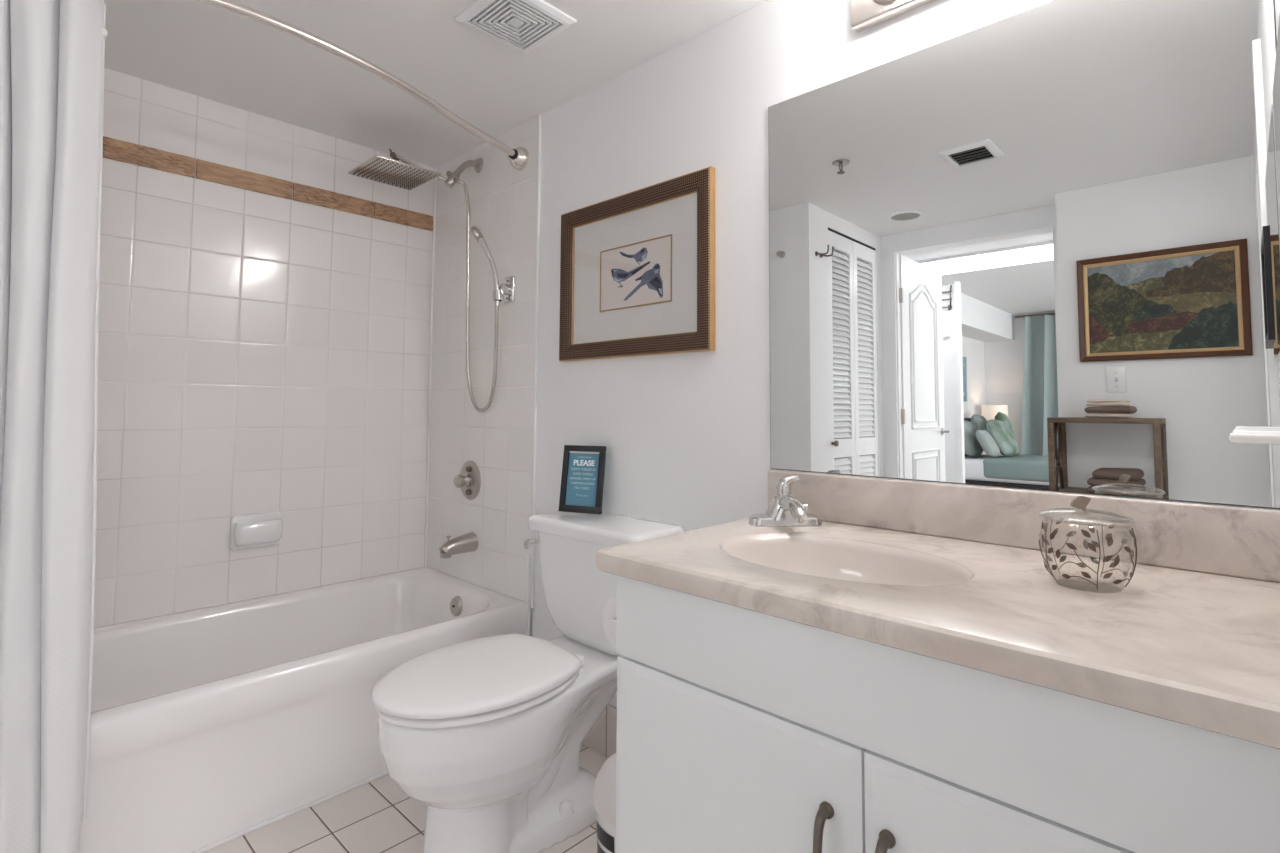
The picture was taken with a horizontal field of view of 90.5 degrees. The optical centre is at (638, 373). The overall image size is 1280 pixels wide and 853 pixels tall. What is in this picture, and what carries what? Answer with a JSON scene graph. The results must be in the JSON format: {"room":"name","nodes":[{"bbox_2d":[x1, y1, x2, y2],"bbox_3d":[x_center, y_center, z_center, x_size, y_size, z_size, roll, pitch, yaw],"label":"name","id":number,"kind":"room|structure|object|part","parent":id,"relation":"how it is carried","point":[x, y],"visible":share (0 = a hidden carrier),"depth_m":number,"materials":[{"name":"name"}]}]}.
{"room":"bathroom","nodes":[
{"label":"bathroom","id":0,"kind":"room"},
{"bbox_2d":[94,68,433,627],"bbox_3d":[-1.508,0.108,2.210,0.100,2.118,1.640,-3,-5,44],"label":"wall","id":1,"kind":"structure","parent":0,"point":[258,352],"depth_m":2.27,"materials":[{"name":"tile"}]},
{"bbox_2d":[230,511,282,549],"bbox_3d":[-1.344,0.558,2.243,0.060,0.119,0.159,-3,-5,44],"label":"soap dish","id":2,"kind":"object","parent":1,"relation":"attached to","point":[247,531],"visible":1,"depth_m":2.23,"materials":[{"name":"white ceramic"}]},
{"bbox_2d":[234,518,282,546],"bbox_3d":[-1.342,0.563,2.241,0.054,0.083,0.151,-3,-5,44],"label":"tray","id":3,"kind":"object","parent":2,"relation":"on","point":[248,532],"depth_m":2.23,"materials":[{"name":"white ceramic"}]},
{"bbox_2d":[103,136,432,230],"bbox_3d":[-1.427,-0.695,2.258,0.007,0.067,1.530,-3,-5,44],"label":"trim","id":4,"kind":"structure","parent":1,"relation":"attached to","point":[114,149],"depth_m":2.29,"materials":[{"name":"brown tile"}]},
{"bbox_2d":[424,167,436,566],"bbox_3d":[-0.907,-0.042,2.767,0.012,1.748,0.012,-3,-5,44],"label":"trim","id":5,"kind":"structure","parent":1,"relation":"attached to","point":[435,168],"depth_m":2.76,"materials":[{"name":"white ceramic"}]},
{"bbox_2d":[202,744,607,852],"bbox_3d":[-0.800,1.139,0.921,2.830,0.080,2.630,-3,-5,44],"label":"floor","id":6,"kind":"structure","parent":0,"point":[375,816],"depth_m":1.59,"materials":[{"name":"tile"}]},
{"bbox_2d":[78,567,526,852],"bbox_3d":[-1.170,0.965,1.903,0.751,0.376,1.522,-3,-5,44],"label":"bathtub","id":7,"kind":"object","parent":6,"relation":"on","point":[211,727],"visible":0.66,"depth_m":1.72,"materials":[{"name":"white ceramic"}]},
{"bbox_3d":[-0.685,0.881,2.403,0.074,0.076,0.039,-3,-5,44],"label":"overflow plate","id":8,"kind":"part","parent":7,"relation":"part of","materials":[{"name":"silver metal"}]},
{"bbox_2d":[371,511,683,852],"bbox_3d":[-0.295,0.776,1.615,0.468,0.732,0.756,-3,-5,44],"label":"toilet","id":9,"kind":"object","parent":6,"relation":"on","point":[488,734],"visible":0.97,"depth_m":1.48,"materials":[{"name":"white ceramic"}]},
{"bbox_3d":[-0.391,0.716,1.517,0.386,0.030,0.477,-3,-5,44],"label":"lid","id":10,"kind":"part","parent":9,"relation":"part of","materials":[{"name":"white plastic"}]},
{"bbox_3d":[-0.389,0.743,1.518,0.374,0.024,0.467,-3,-5,44],"label":"seat","id":11,"kind":"part","parent":9,"relation":"part of","materials":[{"name":"white plastic"}]},
{"bbox_3d":[-0.300,0.949,1.601,0.361,0.384,0.714,-3,-5,44],"label":"bowl","id":12,"kind":"part","parent":9,"relation":"part of","materials":[{"name":"white ceramic"}]},
{"bbox_3d":[-0.321,0.506,1.881,0.056,0.035,0.028,-1,-4,28],"label":"flush lever","id":13,"kind":"part","parent":9,"relation":"part of","materials":[{"name":"silver metal"}]},
{"bbox_3d":[-0.102,0.618,1.825,0.432,0.307,0.190,-3,-5,44],"label":"tank","id":14,"kind":"part","parent":9,"relation":"part of","materials":[{"name":"white ceramic"}]},
{"bbox_2d":[559,445,605,513],"bbox_3d":[-0.174,0.326,1.962,0.142,0.204,0.044,-1,-4,22],"label":"framed notice","id":15,"kind":"object","parent":9,"relation":"on","point":[583,468],"visible":1,"depth_m":1.96,"materials":[{"name":"black"}]},
{"bbox_3d":[-0.105,0.445,1.830,0.468,0.044,0.214,-3,-5,44],"label":"tank lid","id":16,"kind":"part","parent":9,"relation":"part of","materials":[{"name":"white ceramic"}]},
{"bbox_2d":[593,753,615,852],"bbox_3d":[0.008,0.982,1.378,0.216,0.296,0.216,-3,-5,44],"label":"trash can","id":17,"kind":"object","parent":6,"relation":"on","point":[604,793],"visible":0.27,"depth_m":1.32,"materials":[{"name":"white plastic"}]},
{"bbox_2d":[616,575,1279,852],"bbox_3d":[0.460,0.733,1.006,0.880,0.757,0.604,-3,-5,44],"label":"vanity cabinet","id":18,"kind":"object","parent":6,"relation":"on","point":[740,730],"visible":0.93,"depth_m":0.81,"materials":[{"name":"white wood"}]},
{"bbox_2d":[603,595,616,649],"bbox_3d":[0.003,0.488,1.264,0.112,0.112,0.104,-3,-5,44],"label":"toilet roll","id":19,"kind":"object","parent":18,"relation":"attached to","point":[610,609],"visible":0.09,"depth_m":1.25,"materials":[{"name":"white paper"}]},
{"bbox_2d":[611,618,615,635],"bbox_3d":[0.022,0.487,1.248,0.070,0.030,0.152,-3,-5,44],"label":"toilet roll holder","id":20,"kind":"object","parent":18,"relation":"attached to","point":[613,621],"visible":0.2,"depth_m":1.21,"materials":[{"name":"white plastic"}]},
{"bbox_3d":[0.126,0.749,0.967,0.451,0.506,0.018,-3,-5,44],"label":"door","id":21,"kind":"part","parent":18,"relation":"part of","materials":[{"name":"white wood"}]},
{"bbox_3d":[0.239,0.645,0.830,0.020,0.150,0.036,-3,-5,44],"label":"handle","id":22,"kind":"part","parent":18,"relation":"part of","materials":[{"name":"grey metal"}]},
{"bbox_3d":[0.298,0.642,0.774,0.020,0.150,0.036,-3,-5,44],"label":"handle","id":23,"kind":"part","parent":18,"relation":"part of","materials":[{"name":"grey metal"}]},
{"bbox_2d":[595,469,1279,749],"bbox_3d":[0.457,0.339,1.043,0.920,0.261,0.593,-3,-5,44],"label":"countertop","id":24,"kind":"structure","parent":18,"relation":"on","point":[957,574],"depth_m":0.95,"materials":[{"name":"stone"}]},
{"bbox_2d":[748,475,821,526],"bbox_3d":[0.328,0.281,1.400,0.159,0.110,0.157,-3,-5,44],"label":"sink faucet","id":25,"kind":"object","parent":24,"relation":"on","point":[785,509],"visible":1,"depth_m":1.39,"materials":[{"name":"silver metal"}]},
{"bbox_3d":[0.325,0.326,1.414,0.162,0.021,0.052,1,-3,-3],"label":"plate","id":26,"kind":"part","parent":25,"relation":"part of","materials":[{"name":"silver metal"}]},
{"bbox_3d":[0.334,0.252,1.423,0.048,0.050,0.032,1,-3,-8],"label":"lever","id":27,"kind":"part","parent":25,"relation":"part of","materials":[{"name":"silver metal"}]},
{"bbox_3d":[0.331,0.287,1.356,0.042,0.044,0.119,1,-3,-6],"label":"spout","id":28,"kind":"part","parent":25,"relation":"part of","materials":[{"name":"silver metal"}]},
{"bbox_2d":[721,536,971,584],"bbox_3d":[0.345,0.398,1.116,0.448,0.149,0.328,-3,-5,44],"label":"basin","id":29,"kind":"object","parent":24,"relation":"in","point":[840,560],"depth_m":1.24,"materials":[{"name":"beige ceramic"}]},
{"bbox_2d":[1039,496,1136,589],"bbox_3d":[0.658,0.246,0.934,0.117,0.130,0.117,-3,-5,44],"label":"glass jar","id":30,"kind":"object","parent":24,"relation":"on","point":[1079,503],"visible":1,"depth_m":0.94,"materials":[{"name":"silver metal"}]},
{"bbox_3d":[0.659,0.209,0.937,0.117,0.016,0.117,-3,-5,44],"label":"jar lid","id":31,"kind":"part","parent":30,"relation":"part of","materials":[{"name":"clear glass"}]},
{"bbox_3d":[0.446,0.734,0.662,0.425,0.506,0.018,-3,-5,44],"label":"door","id":32,"kind":"part","parent":18,"relation":"part of","materials":[{"name":"white wood"}]},
{"bbox_2d":[103,0,765,167],"bbox_3d":[-0.786,-1.055,1.047,2.830,0.080,2.630,-3,-5,44],"label":"ceiling","id":33,"kind":"structure","parent":0,"point":[195,47],"depth_m":1.94,"materials":[{"name":"white paint"}]},
{"bbox_2d":[454,0,575,54],"bbox_3d":[-0.338,-0.966,1.740,0.236,0.013,0.236,-3,-5,44],"label":"ceiling vent","id":34,"kind":"object","parent":33,"relation":"in","point":[522,26],"visible":1,"depth_m":1.73,"materials":[{"name":"white paint"}]},
{"bbox_2d":[530,0,1279,707],"bbox_3d":[0.080,0.100,1.898,2.830,2.118,0.100,-3,-5,44],"label":"wall","id":35,"kind":"structure","parent":0,"point":[685,436],"depth_m":1.76,"materials":[{"name":"white paint"}]},
{"bbox_2d":[427,116,537,601],"bbox_3d":[-0.639,-0.054,2.520,0.742,1.748,0.008,-3,-5,44],"label":"tiled wall","id":36,"kind":"structure","parent":35,"relation":"attached to","point":[502,198],"depth_m":2.47,"materials":[{"name":"white tile"}]},
{"bbox_2d":[348,149,482,189],"bbox_3d":[-0.865,-0.803,2.484,0.261,0.157,0.429,-3,-5,44],"label":"shower","id":37,"kind":"object","parent":36,"relation":"attached to","point":[407,175],"visible":1,"depth_m":2.42,"materials":[{"name":"silver metal"}]},
{"bbox_3d":[-0.931,-0.762,2.420,0.250,0.008,0.250,-3,-5,44],"label":"head plate","id":38,"kind":"part","parent":37,"relation":"part of","materials":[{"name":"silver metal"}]},
{"bbox_3d":[-0.830,-0.788,2.444,0.203,0.085,0.017,1,-3,-18],"label":"extension arm","id":39,"kind":"part","parent":37,"relation":"part of","materials":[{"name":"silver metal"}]},
{"bbox_3d":[-0.689,-0.809,2.526,0.024,0.099,0.122,-3,-5,44],"label":"shower arm","id":40,"kind":"part","parent":37,"relation":"part of","materials":[{"name":"silver metal"}]},
{"bbox_2d":[455,180,498,411],"bbox_3d":[-0.624,-0.305,2.427,0.254,0.905,0.106,-3,-5,44],"label":"shower hose","id":41,"kind":"object","parent":37,"relation":"hanging from","point":[463,183],"visible":1,"depth_m":2.51,"materials":[{"name":"grey metal"}]},
{"bbox_2d":[471,226,499,305],"bbox_3d":[-0.578,-0.402,2.365,0.118,0.306,0.066,-1,-4,29],"label":"shower","id":42,"kind":"object","parent":41,"relation":"attached to","point":[476,232],"visible":0.96,"depth_m":2.36,"materials":[{"name":"silver metal"}]},
{"bbox_3d":[-0.560,-0.379,2.369,0.092,0.262,0.027,0,-3,10],"label":"handle","id":43,"kind":"part","parent":42,"relation":"part of","materials":[{"name":"silver metal"}]},
{"bbox_2d":[439,532,477,557],"bbox_3d":[-0.695,0.655,2.427,0.074,0.079,0.143,-3,-5,44],"label":"tub spout","id":44,"kind":"object","parent":36,"relation":"attached to","point":[468,542],"visible":1,"depth_m":2.41,"materials":[{"name":"silver metal"}]},
{"bbox_2d":[453,460,480,499],"bbox_3d":[-0.689,0.420,2.490,0.156,0.156,0.066,-3,-5,44],"label":"shower valve","id":45,"kind":"object","parent":36,"relation":"attached to","point":[468,480],"visible":1,"depth_m":2.48,"materials":[{"name":"silver metal"}]},
{"bbox_3d":[-0.693,0.420,2.485,0.052,0.052,0.054,-3,-5,44],"label":"knob","id":46,"kind":"part","parent":45,"relation":"part of","materials":[{"name":"silver metal"}]},
{"bbox_2d":[493,276,514,302],"bbox_3d":[-0.504,-0.315,2.357,0.065,0.098,0.065,-3,-5,44],"label":"bracket","id":47,"kind":"object","parent":36,"relation":"attached to","point":[507,289],"visible":1,"depth_m":2.35,"materials":[{"name":"silver metal"}]},
{"bbox_3d":[-0.485,-0.314,2.376,0.062,0.098,0.012,-3,-5,44],"label":"wall plate","id":48,"kind":"part","parent":47,"relation":"part of","materials":[{"name":"silver metal"}]},
{"bbox_2d":[525,554,530,635],"bbox_3d":[-0.387,0.803,2.209,0.020,0.345,0.014,-3,-5,44],"label":"trim","id":49,"kind":"structure","parent":36,"relation":"attached to","point":[528,556],"depth_m":2.21,"materials":[{"name":"white plastic"}]},
{"bbox_2d":[530,115,541,607],"bbox_3d":[-0.367,-0.062,2.258,0.014,1.758,0.012,-3,-5,44],"label":"trim","id":50,"kind":"structure","parent":35,"relation":"attached to","point":[539,121],"depth_m":2.25,"materials":[{"name":"white ceramic"}]},
{"bbox_2d":[582,704,616,757],"bbox_3d":[-0.016,1.080,1.852,0.985,0.155,0.009,-3,-5,44],"label":"tile","id":51,"kind":"structure","parent":35,"relation":"attached to","point":[602,738],"depth_m":1.93,"materials":[{"name":"white tile"}]},
{"bbox_2d":[559,166,714,361],"bbox_3d":[-0.031,-0.303,1.942,0.639,0.503,0.025,-3,-5,44],"label":"framed bird print","id":52,"kind":"object","parent":35,"relation":"attached to","point":[637,268],"visible":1,"depth_m":1.91,"materials":[{"name":"brown wood"}]},
{"bbox_2d":[601,236,670,310],"bbox_3d":[-0.014,-0.300,1.936,0.298,0.191,0.002,-3,-5,44],"label":"print","id":53,"kind":"object","parent":52,"relation":"attached to","point":[636,273],"depth_m":1.93,"materials":[{"name":"beige paper"}]},
{"bbox_2d":[851,0,934,32],"bbox_3d":[0.701,-0.868,1.202,0.665,0.130,0.136,-3,-5,44],"label":"vanity light","id":54,"kind":"object","parent":35,"relation":"attached to","point":[865,14],"visible":1,"depth_m":1.41,"materials":[{"name":"silver metal"}]},
{"bbox_2d":[768,0,1279,508],"bbox_3d":[0.662,-0.240,1.291,0.916,0.924,0.005,-3,-5,44],"label":"wall mirror","id":55,"kind":"object","parent":35,"relation":"attached to","point":[1038,247],"visible":1,"depth_m":1.19,"materials":[{"name":"white mirror"}]},
{"bbox_2d":[768,469,1279,582],"bbox_3d":[0.655,0.275,1.254,0.920,0.108,0.020,-3,-5,44],"label":"backsplash","id":56,"kind":"structure","parent":35,"relation":"attached to","point":[1242,542],"depth_m":1.15,"materials":[{"name":"stone"}]},
{"bbox_3d":[0.261,-0.001,0.112,0.100,2.118,2.240,-3,-5,44],"label":"wall","id":57,"kind":"structure","parent":0,"visible":0},
{"bbox_2d":[1229,430,1279,444],"bbox_3d":[0.831,0.083,0.835,0.078,0.028,0.228,-3,-5,44],"label":"towel rail","id":58,"kind":"object","parent":57,"relation":"attached to","point":[1237,436],"visible":1,"depth_m":0.78,"materials":[{"name":"white ceramic"}]},
{"bbox_2d":[1273,12,1279,224],"bbox_3d":[0.811,-0.250,0.785,0.014,0.390,0.480,-3,-5,44],"label":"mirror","id":59,"kind":"object","parent":57,"relation":"attached to","point":[1276,85],"visible":1,"depth_m":0.90,"materials":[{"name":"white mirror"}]},
{"bbox_3d":[-1.647,0.054,1.280,0.985,2.118,0.100,-3,-5,44],"label":"wall","id":60,"kind":"structure","parent":0,"visible":0},
{"bbox_2d":[198,0,528,170],"bbox_3d":[-0.885,-0.838,1.739,0.306,0.086,1.542,-3,-5,44],"label":"curtain rod","id":61,"kind":"object","parent":60,"relation":"attached to","point":[518,157],"visible":1,"depth_m":1.72,"materials":[{"name":"silver metal"}]},
{"bbox_2d":[0,0,107,852],"bbox_3d":[-1.287,0.086,1.268,0.343,1.937,0.148,2,-4,-25],"label":"shower curtain","id":62,"kind":"object","parent":61,"relation":"hanging from","point":[52,52],"visible":1,"depth_m":1.29,"materials":[{"name":"white fabric"}]}
]}

